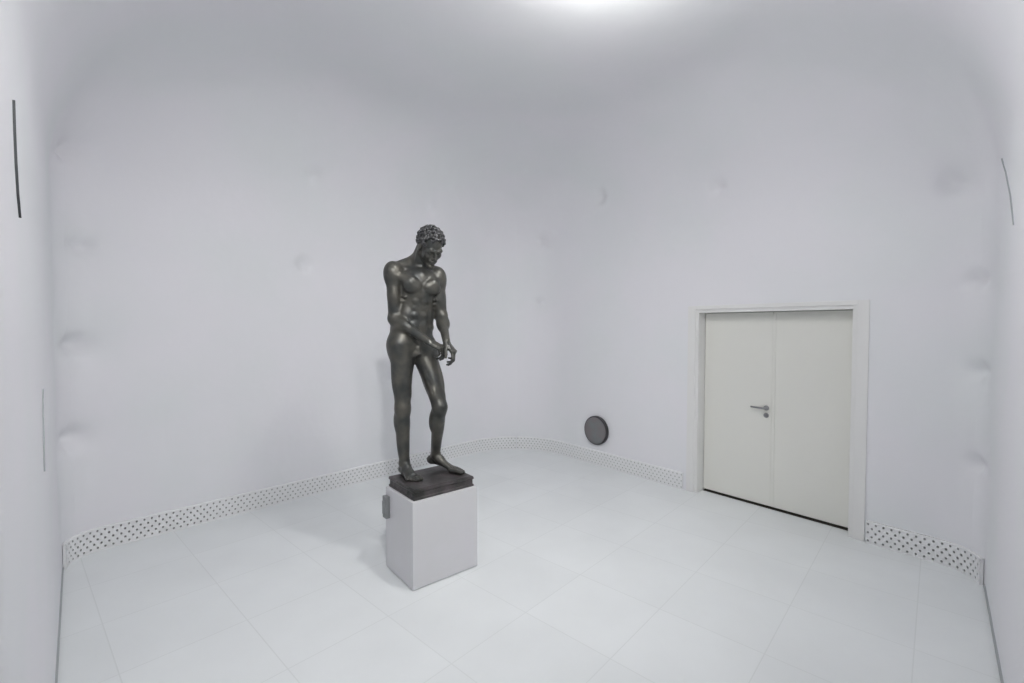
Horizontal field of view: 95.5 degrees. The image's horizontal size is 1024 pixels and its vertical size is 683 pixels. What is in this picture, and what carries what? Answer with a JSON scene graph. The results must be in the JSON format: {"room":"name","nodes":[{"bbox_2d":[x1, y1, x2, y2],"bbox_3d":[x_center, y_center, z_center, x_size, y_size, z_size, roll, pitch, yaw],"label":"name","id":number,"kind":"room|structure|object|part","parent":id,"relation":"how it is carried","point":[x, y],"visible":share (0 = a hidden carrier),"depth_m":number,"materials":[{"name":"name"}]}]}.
{"room":"museum","nodes":[
{"label":"museum","id":0,"kind":"room"},
{"bbox_2d":[0,652,1,682],"bbox_3d":[-0.464,-0.171,-0.459,1.192,4.050,3.635,0,2,0],"label":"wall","id":1,"kind":"structure","parent":0,"point":[0,652],"depth_m":0.96,"materials":[{"name":"white paint"}]},
{"bbox_2d":[0,0,302,682],"bbox_3d":[-1.652,-0.267,2.614,1.457,4.050,4.107,-2,2,-43],"label":"wall","id":2,"kind":"structure","parent":0,"point":[62,61],"depth_m":2.22,"materials":[{"name":"white paint"}]},
{"bbox_2d":[12,100,21,217],"bbox_3d":[-1.457,-0.533,1.367,0.008,0.320,0.095,-2,2,-43],"label":"seam","id":3,"kind":"structure","parent":2,"relation":"attached to","point":[13,101],"depth_m":1.34,"materials":[{"name":"grey"}]},
{"bbox_2d":[42,389,45,470],"bbox_3d":[-2.101,0.395,2.085,0.008,0.360,0.084,-2,2,-43],"label":"seam","id":4,"kind":"structure","parent":2,"relation":"attached to","point":[43,425],"depth_m":2.07,"materials":[{"name":"grey paint"}]},
{"bbox_2d":[55,567,63,682],"bbox_3d":[-2.234,1.760,2.272,0.015,0.019,3.443,-2,2,-43],"label":"baseboard","id":5,"kind":"structure","parent":2,"relation":"attached to","point":[60,608],"depth_m":2.79,"materials":[{"name":"grey"}]},
{"bbox_2d":[54,37,516,534],"bbox_3d":[-1.286,-0.336,4.832,4.942,4.050,1.731,-2,3,-44],"label":"wall","id":6,"kind":"structure","parent":0,"point":[235,214],"depth_m":4.55,"materials":[{"name":"white paint"}]},
{"bbox_2d":[62,436,515,568],"bbox_3d":[-1.772,1.578,5.371,0.293,0.191,4.932,2,3,45],"label":"baseboard","id":7,"kind":"structure","parent":6,"relation":"attached to","point":[82,544],"depth_m":4.59,"materials":[{"name":"white metal"}]},
{"bbox_2d":[289,0,746,113],"bbox_3d":[0.015,-2.267,1.802,3.209,0.001,6.044,0,2,0],"label":"ceiling","id":8,"kind":"structure","parent":0,"point":[479,56],"depth_m":3.64,"materials":[{"name":"white paint"}]},
{"bbox_2d":[58,449,1000,682],"bbox_3d":[0.503,1.810,2.285,6.285,0.080,9.256,-1,2,-23],"label":"floor","id":9,"kind":"structure","parent":0,"point":[584,572],"depth_m":3.10,"materials":[{"name":"tile"}]},
{"bbox_2d":[382,485,476,589],"bbox_3d":[-0.632,1.419,3.554,0.585,0.622,0.440,-1,2,-39],"label":"plinth","id":10,"kind":"object","parent":9,"relation":"on","point":[429,540],"visible":0.97,"depth_m":3.39,"materials":[{"name":"paint"}]},
{"bbox_2d":[383,224,473,500],"bbox_3d":[-0.657,0.112,3.561,0.542,1.991,0.563,-1,2,-39],"label":"statue","id":11,"kind":"object","parent":10,"relation":"on","point":[416,294],"visible":1,"depth_m":3.52,"materials":[{"name":"brown metal"}]},
{"bbox_2d":[513,21,988,549],"bbox_3d":[1.289,-0.333,4.737,1.721,4.050,4.948,-2,2,-42],"label":"wall","id":12,"kind":"structure","parent":0,"point":[782,162],"depth_m":4.30,"materials":[{"name":"white paint"}]},
{"bbox_2d":[584,416,608,444],"bbox_3d":[1.119,1.183,6.189,0.067,0.384,0.384,-2,2,-40],"label":"wall speaker","id":13,"kind":"object","parent":12,"relation":"attached to","point":[596,429],"visible":1,"depth_m":6.14,"materials":[{"name":"grey"}]},
{"bbox_2d":[517,436,682,489],"bbox_3d":[1.079,1.551,6.224,2.560,0.191,0.244,2,2,43],"label":"baseboard","id":14,"kind":"structure","parent":12,"relation":"attached to","point":[658,474],"depth_m":6.08,"materials":[{"name":"white metal"}]},
{"bbox_2d":[686,300,869,540],"bbox_3d":[2.585,0.645,4.661,0.252,2.140,1.640,-2,2,-40],"label":"door","id":15,"kind":"structure","parent":12,"relation":"in","point":[777,393],"depth_m":4.58,"materials":[{"name":"white paint"}]},
{"bbox_3d":[2.520,0.673,4.734,0.059,0.052,0.162,-2,2,-40],"label":"lever handle","id":16,"kind":"part","parent":15,"relation":"part of","materials":[{"name":"silver metal"}]},
{"bbox_2d":[866,520,983,585],"bbox_3d":[3.245,1.631,3.666,0.145,0.191,0.749,-1,2,-26],"label":"baseboard","id":17,"kind":"structure","parent":12,"relation":"attached to","point":[962,559],"depth_m":3.66,"materials":[{"name":"white metal"}]},
{"bbox_2d":[737,0,1023,682],"bbox_3d":[1.966,-0.271,2.745,1.420,4.050,2.991,2,2,42],"label":"wall","id":18,"kind":"structure","parent":0,"point":[973,50],"depth_m":2.87,"materials":[{"name":"white paint"}]},
{"bbox_2d":[983,584,1003,682],"bbox_3d":[2.551,1.755,2.422,0.014,0.019,2.354,2,2,42],"label":"baseboard","id":19,"kind":"structure","parent":18,"relation":"attached to","point":[984,586],"depth_m":2.73,"materials":[{"name":"grey"}]},
{"bbox_2d":[1001,158,1013,224],"bbox_3d":[2.929,-0.906,2.751,0.008,0.560,0.805,2,2,42],"label":"seam","id":20,"kind":"structure","parent":18,"relation":"attached to","point":[1002,158],"depth_m":2.63,"materials":[{"name":"grey paint"}]}
]}

